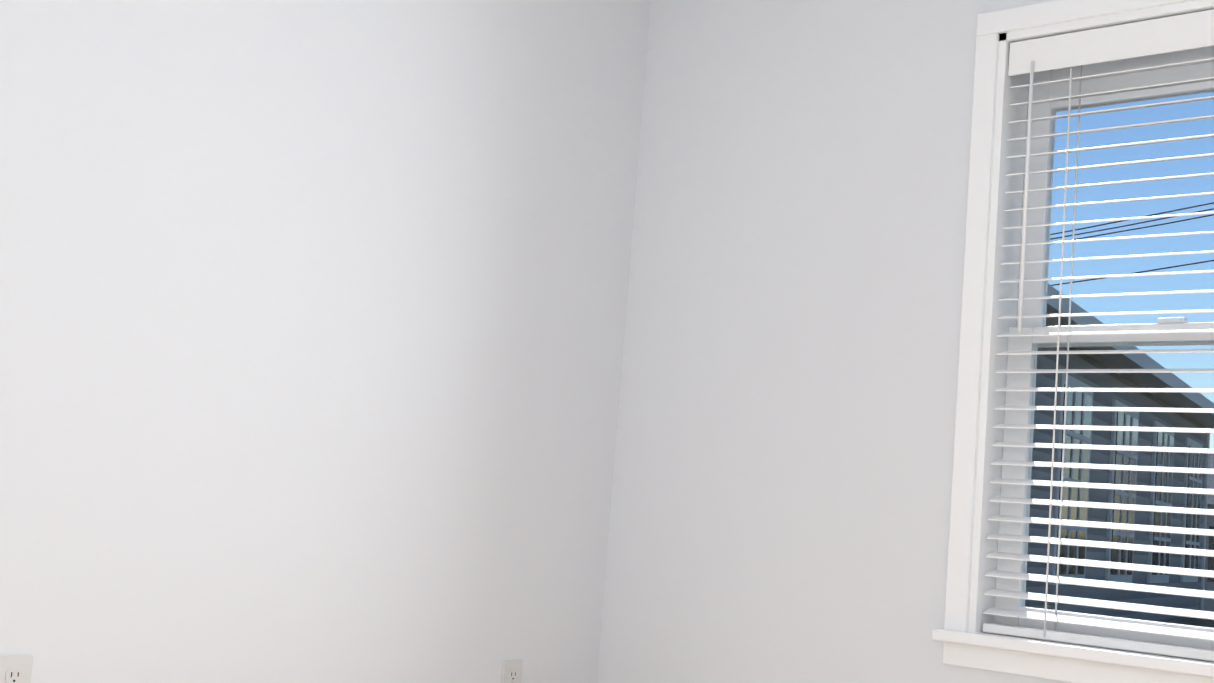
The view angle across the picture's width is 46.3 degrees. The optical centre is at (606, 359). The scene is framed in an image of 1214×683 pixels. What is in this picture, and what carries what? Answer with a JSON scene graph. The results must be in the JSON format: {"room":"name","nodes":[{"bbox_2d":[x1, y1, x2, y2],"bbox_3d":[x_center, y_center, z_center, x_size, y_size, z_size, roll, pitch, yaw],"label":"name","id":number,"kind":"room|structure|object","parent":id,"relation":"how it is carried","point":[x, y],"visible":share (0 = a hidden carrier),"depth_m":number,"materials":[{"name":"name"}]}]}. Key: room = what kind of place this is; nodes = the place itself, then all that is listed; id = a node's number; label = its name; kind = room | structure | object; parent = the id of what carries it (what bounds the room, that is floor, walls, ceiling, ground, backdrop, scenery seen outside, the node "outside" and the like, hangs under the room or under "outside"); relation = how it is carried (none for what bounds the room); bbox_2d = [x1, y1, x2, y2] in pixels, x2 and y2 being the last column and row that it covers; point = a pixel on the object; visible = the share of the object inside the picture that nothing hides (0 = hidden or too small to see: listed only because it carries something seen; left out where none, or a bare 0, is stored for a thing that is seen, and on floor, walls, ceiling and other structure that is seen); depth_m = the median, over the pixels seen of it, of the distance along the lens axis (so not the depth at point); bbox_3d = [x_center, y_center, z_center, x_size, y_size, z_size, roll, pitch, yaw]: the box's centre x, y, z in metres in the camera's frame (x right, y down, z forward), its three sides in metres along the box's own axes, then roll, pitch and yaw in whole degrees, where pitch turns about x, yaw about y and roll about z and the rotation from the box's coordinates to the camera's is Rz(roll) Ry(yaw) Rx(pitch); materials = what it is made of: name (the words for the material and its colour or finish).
{"room":"empty room","nodes":[
{"label":"empty room","id":0,"kind":"room"},
{"bbox_2d":[0,0,650,682],"bbox_3d":[-1.308,-0.263,2.609,0.160,2.440,4.270,-1,-8,41],"label":"wall","id":1,"kind":"structure","parent":0,"point":[312,320],"depth_m":3.21,"materials":[{"name":"white paint"}]},
{"bbox_2d":[0,655,33,682],"bbox_3d":[-1.123,0.617,2.681,0.008,0.115,0.070,-1,-8,41],"label":"electrical outlet","id":2,"kind":"object","parent":1,"relation":"attached to","point":[15,668],"visible":1,"depth_m":2.68,"materials":[{"name":"white plastic"}]},
{"bbox_2d":[501,659,522,682],"bbox_3d":[-0.247,0.837,3.679,0.008,0.115,0.070,-1,-8,41],"label":"electrical outlet","id":3,"kind":"object","parent":1,"relation":"attached to","point":[512,671],"visible":1,"depth_m":3.68,"materials":[{"name":"white plastic"}]},
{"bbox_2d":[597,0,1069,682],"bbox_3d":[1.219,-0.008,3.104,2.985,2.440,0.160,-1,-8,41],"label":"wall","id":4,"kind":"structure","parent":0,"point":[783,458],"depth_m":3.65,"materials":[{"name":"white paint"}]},
{"bbox_2d":[932,0,1213,682],"bbox_3d":[1.229,-0.058,3.100,0.935,1.540,0.245,-1,-8,41],"label":"window","id":5,"kind":"structure","parent":4,"relation":"in","point":[966,639],"depth_m":3.29,"materials":[{"name":"white"}]},
{"bbox_2d":[983,9,1213,660],"bbox_3d":[1.200,-0.067,3.067,0.751,1.384,0.078,-1,-8,41],"label":"window blinds","id":6,"kind":"object","parent":5,"relation":"attached to","point":[1194,30],"visible":1,"depth_m":3.14,"materials":[{"name":"white plastic"}]},
{"label":"outside","id":7,"kind":"structure","parent":0,"visible":0},
{"bbox_3d":[37.799,9.768,47.002,120.000,0.200,115.620,-1,-8,41],"label":"ground","id":8,"kind":"structure","parent":7,"visible":0},
{"bbox_2d":[1025,284,1213,623],"bbox_3d":[0.655,1.039,14.826,9.140,4.505,14.300,1,-7,31],"label":"house","id":9,"kind":"structure","parent":8,"relation":"on","point":[1182,540],"depth_m":13.39,"materials":[{"name":"grey"}]},
{"bbox_2d":[1050,202,1213,285],"bbox_3d":[13.444,0.797,26.751,0.647,9.500,76.158,9,-7,-34],"label":"power lines","id":10,"kind":"object","parent":8,"relation":"on","point":[1136,229],"depth_m":30.48,"materials":[{"name":"black"}]},
{"bbox_2d":[1168,617,1213,627],"bbox_3d":[5.011,2.815,11.721,1.561,1.520,13.163,1,-7,32],"label":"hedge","id":11,"kind":"object","parent":8,"relation":"on","point":[1199,622],"depth_m":12.39,"materials":[{"name":"green plant"}]},
{"bbox_2d":[1204,454,1213,611],"bbox_3d":[18.301,4.510,33.916,7.800,4.400,6.800,-1,-8,41],"label":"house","id":12,"kind":"structure","parent":8,"relation":"on","point":[1210,561],"depth_m":33.45,"materials":[{"name":"grey"}]}
]}

